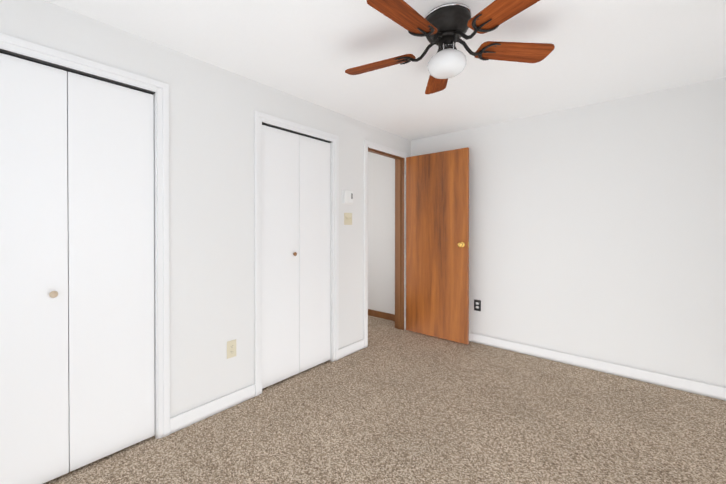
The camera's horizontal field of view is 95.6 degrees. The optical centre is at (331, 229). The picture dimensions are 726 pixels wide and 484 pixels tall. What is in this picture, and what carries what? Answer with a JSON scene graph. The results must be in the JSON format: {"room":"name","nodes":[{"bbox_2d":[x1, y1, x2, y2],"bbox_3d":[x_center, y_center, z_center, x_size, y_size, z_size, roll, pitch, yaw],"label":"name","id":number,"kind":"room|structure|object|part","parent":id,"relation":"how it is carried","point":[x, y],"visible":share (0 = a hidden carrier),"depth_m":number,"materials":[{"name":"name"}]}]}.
{"room":"empty bedroom","nodes":[
{"label":"empty bedroom","id":0,"kind":"room"},
{"bbox_2d":[0,0,410,417],"bbox_3d":[-0.422,0.067,2.591,0.115,2.272,4.135,0,0,43],"label":"wall","id":1,"kind":"structure","parent":0,"point":[212,108],"depth_m":2.12,"materials":[{"name":"paint"}]},
{"bbox_2d":[0,49,157,438],"bbox_3d":[-1.316,0.213,1.631,0.114,1.993,0.802,0,0,43],"label":"liner","id":2,"kind":"object","parent":1,"relation":"attached to","point":[13,54],"depth_m":1.88,"materials":[{"name":"paint"}]},
{"bbox_2d":[0,53,154,483],"bbox_3d":[-1.289,0.212,1.606,0.063,1.965,0.780,0,0,43],"label":"closet door","id":3,"kind":"structure","parent":2,"relation":"attached to","point":[77,383],"depth_m":1.62,"materials":[{"name":"paint"}]},
{"bbox_2d":[0,33,406,438],"bbox_3d":[-0.382,0.150,2.632,0.146,2.105,3.663,0,0,43],"label":"door frame","id":4,"kind":"structure","parent":1,"relation":"attached to","point":[28,48],"depth_m":2.36,"materials":[{"name":"paint"}]},
{"bbox_2d":[170,384,254,433],"bbox_3d":[-0.753,1.160,2.147,0.013,0.092,0.590,0,0,43],"label":"baseboard","id":5,"kind":"structure","parent":1,"relation":"attached to","point":[195,415],"depth_m":2.11,"materials":[{"name":"paint"}]},
{"bbox_2d":[227,339,235,358],"bbox_3d":[-0.679,0.814,2.230,0.007,0.115,0.070,0,0,43],"label":"outlet","id":6,"kind":"object","parent":1,"relation":"attached to","point":[231,349],"visible":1,"depth_m":2.23,"materials":[{"name":"beige plastic"}]},
{"bbox_2d":[262,122,332,361],"bbox_3d":[-0.294,0.206,2.729,0.114,1.993,0.775,0,0,43],"label":"liner","id":7,"kind":"object","parent":1,"relation":"attached to","point":[265,124],"depth_m":2.97,"materials":[{"name":"paint"}]},
{"bbox_2d":[262,125,330,388],"bbox_3d":[-0.267,0.205,2.704,0.063,1.965,0.753,0,0,43],"label":"closet door","id":8,"kind":"structure","parent":7,"relation":"attached to","point":[296,253],"depth_m":2.67,"materials":[{"name":"paint"}]},
{"bbox_2d":[342,190,352,204],"bbox_3d":[0.157,-0.302,3.100,0.034,0.132,0.136,0,0,43],"label":"thermostat","id":9,"kind":"object","parent":1,"relation":"attached to","point":[347,196],"visible":1,"depth_m":3.07,"materials":[{"name":"white plastic"}]},
{"bbox_2d":[344,213,351,224],"bbox_3d":[0.164,-0.099,3.120,0.018,0.114,0.116,0,0,43],"label":"switch plate","id":10,"kind":"object","parent":1,"relation":"attached to","point":[347,218],"visible":1,"depth_m":3.12,"materials":[{"name":"beige plastic"}]},
{"bbox_2d":[339,339,363,358],"bbox_3d":[0.193,1.154,3.163,0.013,0.092,0.393,0,0,43],"label":"baseboard","id":11,"kind":"structure","parent":1,"relation":"attached to","point":[354,347],"depth_m":3.15,"materials":[{"name":"paint"}]},
{"bbox_2d":[405,147,468,344],"bbox_3d":[1.132,0.170,3.595,0.724,2.013,0.146,0,0,43],"label":"door leaf","id":12,"kind":"structure","parent":1,"relation":"in","point":[437,244],"depth_m":3.56,"materials":[{"name":"brown wood"}]},
{"bbox_2d":[368,152,394,313],"bbox_3d":[0.569,0.055,4.560,1.350,2.272,0.100,0,0,43],"label":"wall","id":13,"kind":"structure","parent":0,"point":[381,233],"depth_m":4.37,"materials":[{"name":"paint"}]},
{"bbox_2d":[368,309,394,320],"bbox_3d":[0.568,1.149,4.493,1.250,0.085,0.012,0,0,43],"label":"baseboard","id":14,"kind":"structure","parent":13,"relation":"attached to","point":[383,315],"depth_m":4.39,"materials":[{"name":"brown wood"}]},
{"bbox_2d":[43,315,725,483],"bbox_3d":[0.191,1.256,2.071,4.200,0.100,4.400,0,0,43],"label":"floor","id":15,"kind":"structure","parent":0,"point":[390,404],"depth_m":1.97,"materials":[{"name":"carpet"}]},
{"bbox_2d":[45,0,725,140],"bbox_3d":[0.191,-1.116,2.057,4.200,0.100,4.400,0,0,43],"label":"ceiling","id":16,"kind":"structure","parent":0,"point":[311,51],"depth_m":1.95,"materials":[{"name":"paint"}]},
{"bbox_2d":[345,0,554,93],"bbox_3d":[0.549,-0.919,1.631,1.074,0.288,1.050,0,0,43],"label":"ceiling fan","id":17,"kind":"object","parent":16,"relation":"attached to","point":[444,28],"visible":1,"depth_m":1.58,"materials":[{"name":"brown wood"}]},
{"bbox_3d":[0.265,-0.913,1.824,0.391,0.006,0.135,0,12,30],"label":"blade","id":18,"kind":"part","parent":17,"relation":"part of","materials":[{"name":"brown wood"}]},
{"bbox_3d":[0.313,-0.911,1.403,0.391,0.006,0.135,0,12,-42],"label":"blade","id":19,"kind":"part","parent":17,"relation":"part of","materials":[{"name":"brown wood"}]},
{"bbox_3d":[0.651,-0.914,2.000,0.135,0.006,0.391,-12,-2,11],"label":"blade","id":20,"kind":"part","parent":17,"relation":"part of","materials":[{"name":"brown wood"}]},
{"bbox_3d":[0.579,-0.832,1.647,0.186,0.114,0.186,0,0,43],"label":"globe","id":21,"kind":"part","parent":17,"relation":"part of","materials":[{"name":"white glass"}]},
{"label":"blade","id":22,"kind":"part","parent":17,"relation":"part of","materials":[{"name":"brown wood"}]},
{"bbox_3d":[0.937,-0.912,1.687,0.391,0.006,0.135,0,-12,-6],"label":"blade","id":23,"kind":"part","parent":17,"relation":"part of","materials":[{"name":"brown wood"}]},
{"bbox_2d":[411,77,725,386],"bbox_3d":[2.039,0.064,3.057,2.850,2.272,0.100,0,0,43],"label":"wall","id":24,"kind":"structure","parent":0,"point":[597,231],"depth_m":2.73,"materials":[{"name":"paint"}]},
{"bbox_2d":[474,299,480,310],"bbox_3d":[1.538,0.802,3.455,0.070,0.115,0.007,0,0,43],"label":"outlet","id":25,"kind":"object","parent":24,"relation":"attached to","point":[477,305],"visible":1,"depth_m":3.45,"materials":[{"name":"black plastic"}]},
{"bbox_2d":[469,332,725,400],"bbox_3d":[1.957,1.154,3.064,2.730,0.092,0.013,0,0,43],"label":"baseboard","id":26,"kind":"structure","parent":24,"relation":"attached to","point":[709,390],"depth_m":2.72,"materials":[{"name":"paint"}]}
]}

